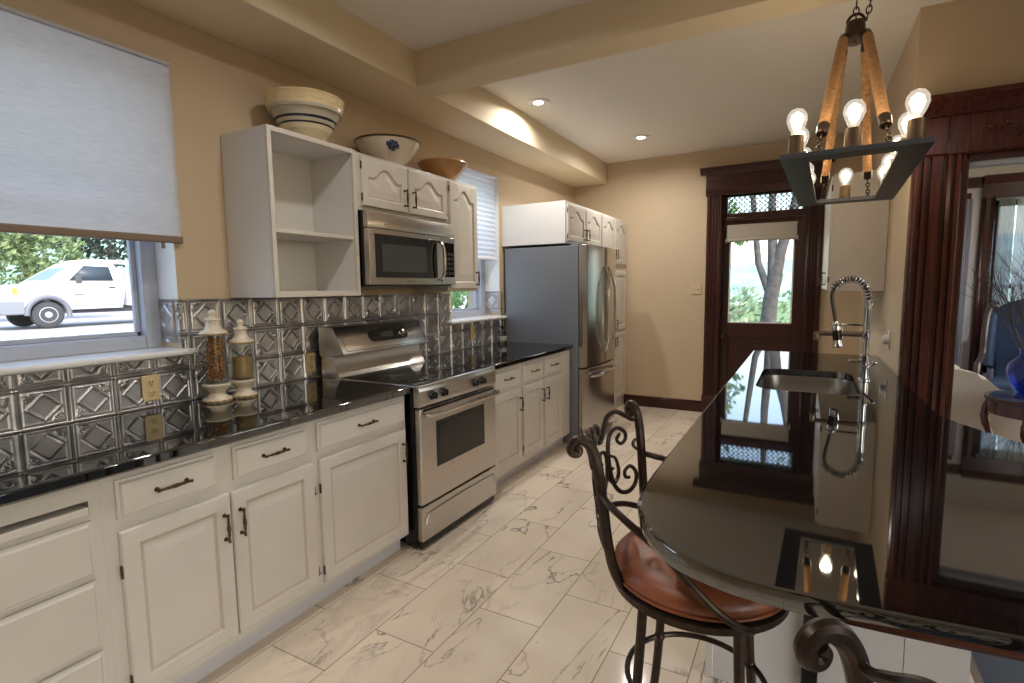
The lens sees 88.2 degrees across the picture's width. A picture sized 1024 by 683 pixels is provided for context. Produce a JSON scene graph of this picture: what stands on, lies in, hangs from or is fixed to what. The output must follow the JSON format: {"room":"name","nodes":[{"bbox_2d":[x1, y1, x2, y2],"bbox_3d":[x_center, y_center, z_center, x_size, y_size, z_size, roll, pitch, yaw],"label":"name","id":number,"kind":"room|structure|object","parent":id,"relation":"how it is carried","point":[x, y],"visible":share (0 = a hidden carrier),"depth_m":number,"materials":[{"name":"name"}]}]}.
{"room":"kitchen","nodes":[
{"label":"kitchen","id":0,"kind":"room"},
{"bbox_2d":[0,0,573,436],"bbox_3d":[-1.438,-0.410,2.997,0.360,3.100,9.100,3,7,29],"label":"wall","id":1,"kind":"structure","parent":0,"point":[218,87],"depth_m":2.56,"materials":[{"name":"beige paint"}]},
{"bbox_2d":[0,4,182,248],"bbox_3d":[-1.843,-0.769,1.820,0.030,0.818,1.328,3,7,29],"label":"roller shade","id":2,"kind":"object","parent":1,"relation":"attached to","point":[87,143],"visible":1,"depth_m":2.08,"materials":[{"name":"white fabric"}]},
{"bbox_2d":[0,240,199,376],"bbox_3d":[-1.943,-0.532,1.911,0.315,1.305,1.365,3,7,29],"label":"window","id":3,"kind":"structure","parent":1,"relation":"in","point":[34,355],"depth_m":2.40,"materials":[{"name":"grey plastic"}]},
{"bbox_2d":[0,292,502,435],"bbox_3d":[-1.198,-0.041,3.247,0.170,0.477,4.298,3,7,29],"label":"backsplash","id":4,"kind":"structure","parent":1,"relation":"attached to","point":[282,330],"depth_m":2.66,"materials":[{"name":"silver metal"}]},
{"bbox_2d":[141,374,160,401],"bbox_3d":[-1.605,0.206,2.351,0.010,0.116,0.072,3,7,29],"label":"wall outlet","id":5,"kind":"object","parent":4,"relation":"attached to","point":[150,385],"visible":1,"depth_m":2.35,"materials":[{"name":"beige plastic"}]},
{"bbox_2d":[147,379,154,385],"bbox_3d":[-1.605,0.182,2.348,0.008,0.034,0.034,3,7,29],"label":"socket","id":6,"kind":"object","parent":5,"relation":"attached to","point":[150,382],"depth_m":2.35,"materials":[{"name":"brown plastic"}]},
{"bbox_2d":[148,389,155,396],"bbox_3d":[-1.604,0.230,2.353,0.008,0.034,0.034,3,7,29],"label":"socket","id":7,"kind":"object","parent":5,"relation":"attached to","point":[151,392],"depth_m":2.35,"materials":[{"name":"brown plastic"}]},
{"bbox_2d":[305,352,315,372],"bbox_3d":[-1.185,0.124,3.107,0.010,0.116,0.072,3,7,29],"label":"wall outlet","id":8,"kind":"object","parent":4,"relation":"attached to","point":[310,366],"visible":1,"depth_m":3.10,"materials":[{"name":"beige plastic"}]},
{"bbox_2d":[470,325,474,338],"bbox_3d":[-0.342,-0.081,4.619,0.010,0.116,0.072,3,7,29],"label":"wall outlet","id":9,"kind":"object","parent":4,"relation":"attached to","point":[472,328],"visible":1,"depth_m":4.61,"materials":[{"name":"beige plastic"}]},
{"bbox_2d":[220,124,360,297],"bbox_3d":[-1.139,-0.635,2.783,0.347,0.795,0.550,3,7,29],"label":"upper cabinet","id":10,"kind":"object","parent":1,"relation":"attached to","point":[290,197],"visible":1,"depth_m":2.86,"materials":[{"name":"white wood"}]},
{"bbox_2d":[263,86,344,141],"bbox_3d":[-1.083,-1.150,2.782,0.398,0.228,0.398,3,7,29],"label":"mixing bowl","id":11,"kind":"object","parent":10,"relation":"on","point":[315,113],"visible":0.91,"depth_m":2.65,"materials":[{"name":"beige ceramic"}]},
{"bbox_2d":[127,0,606,186],"bbox_3d":[-1.183,-1.592,2.554,0.420,0.245,8.800,3,7,29],"label":"ceiling beam","id":12,"kind":"structure","parent":1,"relation":"attached to","point":[320,40],"depth_m":3.01,"materials":[{"name":"beige paint"}]},
{"bbox_2d":[355,151,447,223],"bbox_3d":[-0.786,-0.940,3.365,0.380,0.315,0.857,3,7,29],"label":"upper cabinet","id":13,"kind":"object","parent":1,"relation":"attached to","point":[383,186],"visible":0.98,"depth_m":3.22,"materials":[{"name":"white paint"}]},
{"bbox_2d":[354,133,420,165],"bbox_3d":[-0.778,-1.171,3.323,0.412,0.153,0.412,3,7,29],"label":"mixing bowl","id":14,"kind":"object","parent":13,"relation":"on","point":[395,148],"visible":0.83,"depth_m":3.19,"materials":[{"name":"beige ceramic"}]},
{"bbox_2d":[386,139,398,150],"bbox_3d":[-0.712,-1.177,3.160,0.079,0.068,0.030,-4,7,-31],"label":"flower","id":15,"kind":"object","parent":14,"relation":"on","point":[391,144],"depth_m":3.16,"materials":[{"name":"blue paint"}]},
{"bbox_2d":[358,210,455,286],"bbox_3d":[-0.743,-0.563,3.375,0.471,0.424,0.830,3,7,29],"label":"microwave","id":16,"kind":"object","parent":13,"relation":"attached to","point":[395,250],"visible":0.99,"depth_m":3.19,"materials":[{"name":"silver metal"}]},
{"bbox_2d":[363,210,453,237],"bbox_3d":[-0.612,-0.722,3.285,0.034,0.093,0.830,3,7,29],"label":"vent hood","id":17,"kind":"object","parent":16,"relation":"attached to","point":[372,220],"depth_m":3.20,"materials":[{"name":"silver metal"}]},
{"bbox_2d":[412,178,479,291],"bbox_3d":[-0.483,-0.765,3.929,0.380,0.785,0.377,3,7,29],"label":"upper cabinet","id":18,"kind":"object","parent":1,"relation":"attached to","point":[461,197],"visible":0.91,"depth_m":3.85,"materials":[{"name":"white paint"}]},
{"bbox_2d":[417,157,467,180],"bbox_3d":[-0.500,-1.218,3.824,0.360,0.139,0.360,3,7,29],"label":"mixing bowl","id":19,"kind":"object","parent":18,"relation":"on","point":[449,168],"visible":0.77,"depth_m":3.71,"materials":[{"name":"orange ceramic"}]},
{"bbox_2d":[447,168,506,324],"bbox_3d":[-0.406,-0.832,4.673,0.315,1.305,0.915,3,7,29],"label":"window","id":20,"kind":"structure","parent":1,"relation":"in","point":[489,270],"depth_m":5.00,"materials":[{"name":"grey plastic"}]},
{"bbox_2d":[456,170,496,260],"bbox_3d":[-0.352,-1.098,4.620,0.040,0.745,0.785,3,7,29],"label":"pleated shade","id":21,"kind":"object","parent":20,"relation":"attached to","point":[484,185],"visible":0.41,"depth_m":4.80,"materials":[{"name":"fabric"}]},
{"bbox_2d":[501,200,601,247],"bbox_3d":[0.429,-1.115,5.218,0.704,0.372,0.905,3,7,29],"label":"upper cabinet","id":22,"kind":"object","parent":1,"relation":"attached to","point":[555,223],"visible":0.98,"depth_m":4.86,"materials":[{"name":"white wood"}]},
{"bbox_2d":[196,404,1023,682],"bbox_3d":[1.599,1.317,1.495,7.340,0.100,9.100,3,7,29],"label":"floor","id":23,"kind":"structure","parent":0,"point":[522,589],"depth_m":2.35,"materials":[{"name":"tile"}]},
{"bbox_2d":[0,480,116,682],"bbox_3d":[-1.707,0.871,1.441,0.730,0.874,0.792,3,7,29],"label":"base cabinet","id":24,"kind":"object","parent":23,"relation":"on","point":[55,617],"visible":0.87,"depth_m":1.50,"materials":[{"name":"white paint"}]},
{"bbox_2d":[0,377,410,506],"bbox_3d":[-1.421,0.355,1.950,0.731,0.039,2.350,3,7,29],"label":"countertop","id":25,"kind":"structure","parent":24,"relation":"on","point":[40,462],"depth_m":1.95,"materials":[{"name":"black stone"}]},
{"bbox_2d":[198,310,233,403],"bbox_3d":[-1.386,0.066,2.466,0.134,0.429,0.131,3,7,29],"label":"jar","id":26,"kind":"object","parent":25,"relation":"on","point":[216,389],"visible":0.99,"depth_m":2.44,"materials":[{"name":"beige ceramic"}]},
{"bbox_2d":[204,337,225,380],"bbox_3d":[-1.387,0.080,2.469,0.086,0.206,0.086,-5,7,-37],"label":"pasta","id":27,"kind":"object","parent":26,"relation":"in","point":[218,371],"visible":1,"depth_m":2.45,"materials":[{"name":"brown food"}]},
{"bbox_2d":[227,319,258,398],"bbox_3d":[-1.312,0.080,2.571,0.126,0.378,0.123,3,7,29],"label":"jar","id":28,"kind":"object","parent":25,"relation":"on","point":[244,386],"visible":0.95,"depth_m":2.54,"materials":[{"name":"beige ceramic"}]},
{"bbox_2d":[233,355,252,378],"bbox_3d":[-1.311,0.122,2.575,0.085,0.108,0.085,3,7,29],"label":"grain","id":29,"kind":"object","parent":28,"relation":"in","point":[242,365],"visible":1,"depth_m":2.54,"materials":[{"name":"beige food"}]},
{"bbox_2d":[98,421,320,682],"bbox_3d":[-1.324,0.796,2.130,0.730,0.874,0.791,3,7,29],"label":"base cabinet","id":30,"kind":"object","parent":23,"relation":"on","point":[209,553],"visible":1,"depth_m":1.89,"materials":[{"name":"white paint"}]},
{"bbox_2d":[311,396,408,605],"bbox_3d":[-0.987,0.730,2.736,0.730,0.874,0.602,3,7,29],"label":"base cabinet","id":31,"kind":"object","parent":23,"relation":"on","point":[361,454],"visible":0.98,"depth_m":2.52,"materials":[{"name":"white paint"}]},
{"bbox_2d":[318,319,499,548],"bbox_3d":[-0.602,0.496,3.323,0.820,1.212,0.790,3,7,29],"label":"stove","id":32,"kind":"object","parent":23,"relation":"on","point":[450,432],"visible":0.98,"depth_m":3.12,"materials":[{"name":"silver metal"}]},
{"bbox_2d":[335,361,494,388],"bbox_3d":[-0.572,0.192,3.273,0.616,0.016,0.790,3,7,29],"label":"cooktop","id":33,"kind":"object","parent":32,"relation":"in","point":[412,374],"depth_m":3.18,"materials":[{"name":"black glass"}]},
{"bbox_2d":[492,357,545,485],"bbox_3d":[-0.234,0.583,4.090,0.730,0.874,0.851,3,7,29],"label":"base cabinet","id":34,"kind":"object","parent":23,"relation":"on","point":[519,412],"visible":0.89,"depth_m":3.93,"materials":[{"name":"white paint"}]},
{"bbox_2d":[423,341,572,369],"bbox_3d":[-0.116,0.100,4.297,0.731,0.039,1.437,3,7,29],"label":"countertop","id":35,"kind":"structure","parent":34,"relation":"on","point":[499,355],"depth_m":4.14,"materials":[{"name":"black stone"}]},
{"bbox_2d":[498,319,506,340],"bbox_3d":[-0.089,-0.092,4.867,0.079,0.226,0.079,1,6,18],"label":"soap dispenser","id":36,"kind":"object","parent":35,"relation":"on","point":[500,338],"visible":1,"depth_m":4.85,"materials":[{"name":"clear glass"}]},
{"bbox_2d":[536,350,569,459],"bbox_3d":[0.111,0.516,4.710,0.730,0.874,0.574,3,7,29],"label":"base cabinet","id":37,"kind":"object","parent":23,"relation":"on","point":[556,367],"visible":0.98,"depth_m":4.51,"materials":[{"name":"white paint"}]},
{"bbox_2d":[505,243,618,440],"bbox_3d":[0.560,-0.019,5.265,0.917,1.815,0.903,3,7,29],"label":"refrigerator","id":38,"kind":"object","parent":23,"relation":"on","point":[554,294],"visible":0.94,"depth_m":4.86,"materials":[{"name":"grey paint"}]},
{"bbox_2d":[600,213,626,408],"bbox_3d":[0.874,-0.295,6.091,0.704,2.190,0.880,3,7,29],"label":"pantry cabinet","id":39,"kind":"object","parent":23,"relation":"on","point":[613,230],"visible":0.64,"depth_m":6.08,"materials":[{"name":"white paint"}]},
{"bbox_2d":[566,400,789,682],"bbox_3d":[0.485,0.748,1.518,0.556,1.048,0.562,3,7,29],"label":"bar stool","id":40,"kind":"object","parent":23,"relation":"on","point":[656,589],"visible":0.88,"depth_m":1.38,"materials":[{"name":"brown leather"}]},
{"bbox_2d":[615,526,774,617],"bbox_3d":[0.522,0.611,1.483,0.464,0.096,0.464,3,7,29],"label":"seat cushion","id":41,"kind":"object","parent":40,"relation":"on","point":[642,577],"depth_m":1.33,"materials":[{"name":"brown leather"}]},
{"bbox_2d":[705,611,970,682],"bbox_3d":[1.509,0.711,2.640,0.792,0.875,3.120,3,7,29],"label":"base cabinet","id":42,"kind":"object","parent":23,"relation":"on","point":[775,658],"visible":0.02,"depth_m":1.74,"materials":[{"name":"white wood"}]},
{"bbox_2d":[638,350,1023,661],"bbox_3d":[1.670,0.286,2.269,1.462,0.039,3.589,3,7,29],"label":"countertop","id":43,"kind":"structure","parent":42,"relation":"on","point":[873,508],"depth_m":1.22,"materials":[{"name":"black stone"}]},
{"bbox_2d":[758,375,856,394],"bbox_3d":[1.590,0.339,2.871,0.486,0.186,0.780,3,7,29],"label":"sink","id":44,"kind":"object","parent":43,"relation":"in","point":[774,382],"visible":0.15,"depth_m":3.17,"materials":[{"name":"silver metal"}]},
{"bbox_2d":[813,275,876,380],"bbox_3d":[1.781,-0.074,2.827,0.291,0.562,0.119,3,7,29],"label":"faucet","id":45,"kind":"object","parent":43,"relation":"on","point":[837,333],"visible":1,"depth_m":2.82,"materials":[{"name":"silver metal"}]},
{"bbox_2d":[793,616,936,682],"bbox_3d":[0.684,0.832,0.677,0.562,1.048,0.556,4,7,39],"label":"bar stool","id":46,"kind":"object","parent":23,"relation":"on","point":[812,650],"visible":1,"depth_m":0.60,"materials":[{"name":"brown metal"}]},
{"bbox_2d":[330,0,953,162],"bbox_3d":[2.030,-1.759,1.611,6.940,0.275,10.300,3,7,29],"label":"ceiling","id":47,"kind":"structure","parent":0,"point":[739,86],"depth_m":3.70,"materials":[{"name":"white paint"}]},
{"bbox_2d":[527,98,549,106],"bbox_3d":[0.208,-1.880,4.163,0.180,0.008,0.180,3,7,29],"label":"recessed light","id":48,"kind":"object","parent":47,"relation":"in","point":[536,102],"visible":1,"depth_m":4.15,"materials":[{"name":"white"}]},
{"bbox_2d":[415,0,851,95],"bbox_3d":[2.267,-1.556,1.737,6.430,0.250,0.190,3,7,29],"label":"ceiling beam","id":49,"kind":"structure","parent":47,"relation":"attached to","point":[595,29],"depth_m":2.72,"materials":[{"name":"beige paint"}]},
{"bbox_2d":[780,0,935,206],"bbox_3d":[1.480,-1.106,2.298,0.438,0.820,1.330,3,7,31],"label":"chandelier","id":50,"kind":"object","parent":49,"relation":"hanging from","point":[910,150],"visible":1,"depth_m":2.04,"materials":[{"name":"grey metal"}]},
{"bbox_2d":[632,134,649,139],"bbox_3d":[1.262,-1.996,5.173,0.180,0.008,0.180,3,7,29],"label":"recessed light","id":51,"kind":"object","parent":47,"relation":"in","point":[636,137],"visible":1,"depth_m":5.16,"materials":[{"name":"white"}]},
{"bbox_2d":[574,133,862,400],"bbox_3d":[2.049,-0.762,6.048,3.370,3.100,0.250,3,7,29],"label":"wall","id":52,"kind":"structure","parent":0,"point":[662,201],"depth_m":6.04,"materials":[{"name":"beige paint"}]},
{"bbox_2d":[624,394,700,411],"bbox_3d":[1.760,0.720,6.214,0.920,0.125,0.020,3,7,29],"label":"baseboard","id":53,"kind":"structure","parent":52,"relation":"attached to","point":[647,401],"depth_m":6.18,"materials":[{"name":"brown wood"}]},
{"bbox_2d":[690,284,701,293],"bbox_3d":[2.055,-0.587,5.908,0.116,0.116,0.019,3,7,29],"label":"light switch","id":54,"kind":"object","parent":52,"relation":"attached to","point":[695,288],"visible":1,"depth_m":5.91,"materials":[{"name":"beige plastic"}]},
{"bbox_2d":[701,193,722,412],"bbox_3d":[2.209,-0.410,5.829,0.176,2.440,0.042,3,7,29],"label":"trim","id":55,"kind":"structure","parent":52,"relation":"attached to","point":[714,203],"depth_m":5.82,"materials":[{"name":"brown wood"}]},
{"bbox_2d":[725,221,797,242],"bbox_3d":[2.629,-1.153,5.581,0.699,0.190,0.046,3,7,29],"label":"roman shade","id":56,"kind":"object","parent":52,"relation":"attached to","point":[774,230],"visible":1,"depth_m":5.57,"materials":[{"name":"beige fabric"}]},
{"bbox_2d":[718,189,807,392],"bbox_3d":[2.677,-0.380,5.683,0.812,2.400,0.168,3,7,29],"label":"door","id":57,"kind":"structure","parent":52,"relation":"in","point":[737,340],"depth_m":5.71,"materials":[{"name":"brown wood"}]},
{"bbox_2d":[724,190,806,221],"bbox_3d":[2.661,-1.435,5.571,0.810,0.298,0.080,3,7,29],"label":"window","id":58,"kind":"structure","parent":52,"relation":"in","point":[786,213],"depth_m":5.58,"materials":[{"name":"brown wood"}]},
{"bbox_2d":[700,159,834,196],"bbox_3d":[2.606,-1.699,5.464,1.245,0.290,0.170,3,7,29],"label":"trim","id":59,"kind":"structure","parent":52,"relation":"attached to","point":[762,176],"depth_m":5.51,"materials":[{"name":"brown wood"}]},
{"bbox_2d":[801,184,824,352],"bbox_3d":[3.043,-0.372,5.369,0.161,2.440,0.042,3,7,29],"label":"trim","id":60,"kind":"structure","parent":52,"relation":"attached to","point":[815,214],"depth_m":5.33,"materials":[{"name":"brown wood"}]},
{"bbox_2d":[858,20,915,371],"bbox_3d":[2.853,-0.571,4.087,0.055,3.100,2.420,3,7,29],"label":"wall","id":61,"kind":"structure","parent":0,"point":[884,317],"depth_m":3.41,"materials":[{"name":"beige paint"}]},
{"bbox_2d":[818,170,889,290],"bbox_3d":[2.733,-0.829,4.298,0.374,0.817,1.420,3,7,29],"label":"upper cabinet","id":62,"kind":"object","parent":61,"relation":"attached to","point":[855,233],"visible":0.93,"depth_m":3.68,"materials":[{"name":"white paint"}]},
{"bbox_2d":[882,330,890,348],"bbox_3d":[2.362,-0.011,3.340,0.037,0.116,0.072,3,7,29],"label":"dimmer switch","id":63,"kind":"object","parent":61,"relation":"attached to","point":[886,338],"visible":1,"depth_m":3.32,"materials":[{"name":"white plastic"}]},
{"bbox_2d":[894,0,1023,375],"bbox_3d":[3.929,-0.375,2.044,3.925,3.100,0.130,3,7,29],"label":"wall","id":64,"kind":"structure","parent":0,"point":[961,45],"depth_m":2.73,"materials":[{"name":"beige paint"}]},
{"bbox_2d":[898,153,969,418],"bbox_3d":[2.319,0.052,2.970,0.242,2.100,0.218,3,7,29],"label":"trim","id":65,"kind":"structure","parent":64,"relation":"attached to","point":[938,185],"depth_m":2.85,"materials":[{"name":"brown wood"}]},
{"bbox_2d":[913,82,1023,168],"bbox_3d":[3.038,-1.065,2.407,1.968,0.350,0.290,3,7,29],"label":"trim","id":66,"kind":"structure","parent":64,"relation":"attached to","point":[986,125],"depth_m":2.69,"materials":[{"name":"brown wood"}]},
{"bbox_2d":[970,654,983,682],"bbox_3d":[0.798,1.405,0.312,0.022,0.024,6.250,3,7,29],"label":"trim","id":67,"kind":"structure","parent":64,"relation":"attached to","point":[973,666],"depth_m":1.95,"materials":[{"name":"white wood"}]},
{"bbox_2d":[960,164,1023,377],"bbox_3d":[5.785,-0.731,5.324,3.870,3.100,0.200,3,7,29],"label":"wall","id":68,"kind":"structure","parent":0,"point":[964,362],"depth_m":5.65,"materials":[{"name":"grey paint"}]},
{"bbox_2d":[955,199,973,367],"bbox_3d":[4.794,-0.366,5.696,0.148,2.280,0.056,3,7,29],"label":"curtain","id":69,"kind":"object","parent":68,"relation":"hanging from","point":[969,206],"visible":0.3,"depth_m":5.64,"materials":[{"name":"white fabric"}]},
{"bbox_2d":[967,172,1023,374],"bbox_3d":[5.200,-0.457,5.509,2.650,2.530,0.095,3,7,29],"label":"trim","id":70,"kind":"structure","parent":68,"relation":"attached to","point":[995,186],"depth_m":5.57,"materials":[{"name":"brown wood"}]},
{"bbox_2d":[983,199,1017,372],"bbox_3d":[5.662,-0.547,5.354,1.300,1.830,0.060,3,7,29],"label":"window","id":71,"kind":"structure","parent":68,"relation":"in","point":[997,201],"depth_m":5.58,"materials":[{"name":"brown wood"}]},
{"bbox_3d":[4.920,1.033,3.898,3.870,0.100,3.850,3,7,29],"label":"floor","id":72,"kind":"structure","parent":0,"visible":0},
{"bbox_2d":[950,365,1021,442],"bbox_3d":[3.800,0.463,4.535,0.890,0.930,0.760,2,6,25],"label":"armchair","id":73,"kind":"object","parent":72,"relation":"on","point":[969,388],"visible":0.31,"depth_m":4.18,"materials":[{"name":"beige fabric"}]},
{"bbox_2d":[973,299,1023,390],"bbox_3d":[4.890,0.238,4.911,0.687,1.283,0.833,-6,8,-41],"label":"chair","id":74,"kind":"object","parent":72,"relation":"on","point":[997,349],"visible":0.56,"depth_m":5.18,"materials":[{"name":"blue fabric"}]},
{"bbox_2d":[986,198,1015,379],"bbox_3d":[5.094,-0.342,5.532,0.133,2.260,0.056,3,7,29],"label":"curtain","id":75,"kind":"object","parent":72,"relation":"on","point":[1006,211],"visible":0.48,"depth_m":5.46,"materials":[{"name":"white fabric"}]},
{"bbox_2d":[980,390,1023,443],"bbox_3d":[3.733,0.709,3.782,0.570,0.619,0.570,3,7,29],"label":"side table","id":76,"kind":"object","parent":72,"relation":"on","point":[1003,403],"visible":0.62,"depth_m":3.78,"materials":[{"name":"brown wood"}]},
{"bbox_2d":[1007,351,1023,397],"bbox_3d":[3.671,0.229,3.765,0.230,0.341,0.230,3,7,29],"label":"vase","id":77,"kind":"object","parent":76,"relation":"on","point":[1021,395],"visible":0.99,"depth_m":3.79,"materials":[{"name":"blue glass"}]},
{"bbox_2d":[961,241,1023,355],"bbox_3d":[3.592,-0.222,3.729,0.765,1.127,0.754,1,6,17],"label":"dried branches","id":78,"kind":"object","parent":77,"relation":"in","point":[1010,302],"visible":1,"depth_m":3.80,"materials":[{"name":"brown plant"}]},
{"bbox_2d":[1010,197,1023,300],"bbox_3d":[5.483,-0.324,5.306,0.753,2.260,0.056,3,7,29],"label":"curtain","id":79,"kind":"object","parent":72,"relation":"on","point":[1019,226],"visible":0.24,"depth_m":5.40,"materials":[{"name":"white fabric"}]},
{"label":"outside","id":80,"kind":"structure","parent":0,"visible":0},
{"bbox_2d":[0,296,466,336],"bbox_3d":[-44.032,-1.329,30.092,73.800,0.290,130.000,3,7,29],"label":"ground","id":81,"kind":"structure","parent":80,"point":[91,321],"depth_m":17.88,"materials":[{"name":"grey concrete"}]},
{"bbox_2d":[0,232,97,284],"bbox_3d":[-19.295,-3.205,20.593,2.886,4.803,5.357,3,7,29],"label":"tree","id":82,"kind":"object","parent":81,"relation":"on","point":[12,248],"visible":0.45,"depth_m":20.57,"materials":[{"name":"green plant"}]},
{"bbox_2d":[0,259,131,327],"bbox_3d":[-13.769,-1.691,18.175,2.278,2.130,6.594,3,7,29],"label":"pickup truck","id":83,"kind":"object","parent":81,"relation":"on","point":[74,286],"visible":0.6,"depth_m":16.56,"materials":[{"name":"white metal"}]},
{"bbox_2d":[75,275,81,282],"bbox_3d":[-13.534,-1.940,16.501,0.240,0.240,0.140,3,7,29],"label":"mirror","id":84,"kind":"object","parent":83,"relation":"attached to","point":[78,278],"depth_m":16.43,"materials":[{"name":"grey plastic"}]},
{"bbox_2d":[28,234,127,268],"bbox_3d":[-24.419,-6.410,33.903,4.346,8.601,11.434,3,7,29],"label":"tree","id":85,"kind":"object","parent":81,"relation":"on","point":[95,246],"visible":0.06,"depth_m":32.00,"materials":[{"name":"green plant"}]},
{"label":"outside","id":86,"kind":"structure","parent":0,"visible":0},
{"bbox_2d":[730,301,790,322],"bbox_3d":[27.860,-0.801,22.693,33.200,0.400,53.400,3,7,29],"label":"ground","id":87,"kind":"structure","parent":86,"point":[779,314],"depth_m":27.80,"materials":[{"name":"green plant"}]},
{"bbox_2d":[729,286,790,322],"bbox_3d":[7.019,-0.737,14.504,5.533,2.237,2.349,3,7,29],"label":"bush","id":88,"kind":"object","parent":87,"relation":"on","point":[756,313],"visible":0.08,"depth_m":14.47,"materials":[{"name":"green plant"}]},
{"bbox_2d":[728,193,798,321],"bbox_3d":[4.912,-2.961,10.754,3.964,6.963,2.538,3,7,29],"label":"tree","id":89,"kind":"object","parent":87,"relation":"on","point":[771,282],"visible":0.02,"depth_m":10.30,"materials":[{"name":"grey plant"}]},
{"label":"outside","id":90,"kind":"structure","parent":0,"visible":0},
{"bbox_2d":[458,233,1014,310],"bbox_3d":[42.050,-7.791,58.537,136.500,7.499,45.977,3,7,29],"label":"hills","id":91,"kind":"structure","parent":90,"point":[742,275],"depth_m":54.18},
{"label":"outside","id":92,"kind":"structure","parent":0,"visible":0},
{"bbox_2d":[0,306,463,340],"bbox_3d":[-12.093,0.028,12.476,0.800,0.230,70.000,3,7,29],"label":"ground","id":93,"kind":"structure","parent":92,"point":[3,338],"depth_m":13.38,"materials":[{"name":"white"}]},
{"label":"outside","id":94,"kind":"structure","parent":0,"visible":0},
{"bbox_3d":[-2.730,0.467,7.316,5.400,0.188,70.000,3,7,29],"label":"ground","id":95,"kind":"structure","parent":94,"visible":0},
{"bbox_2d":[450,291,467,308],"bbox_3d":[-0.402,-1.057,14.647,1.922,2.039,4.248,4,7,37],"label":"bush","id":96,"kind":"object","parent":95,"relation":"on","point":[455,297],"visible":0.04,"depth_m":13.29,"materials":[{"name":"green plant"}]},
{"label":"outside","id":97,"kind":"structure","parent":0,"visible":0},
{"bbox_2d":[0,234,129,284],"bbox_3d":[-62.321,-9.679,52.001,20.000,12.995,172.000,3,7,29],"label":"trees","id":98,"kind":"object","parent":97,"point":[121,270],"depth_m":58.27,"materials":[{"name":"green plant"}]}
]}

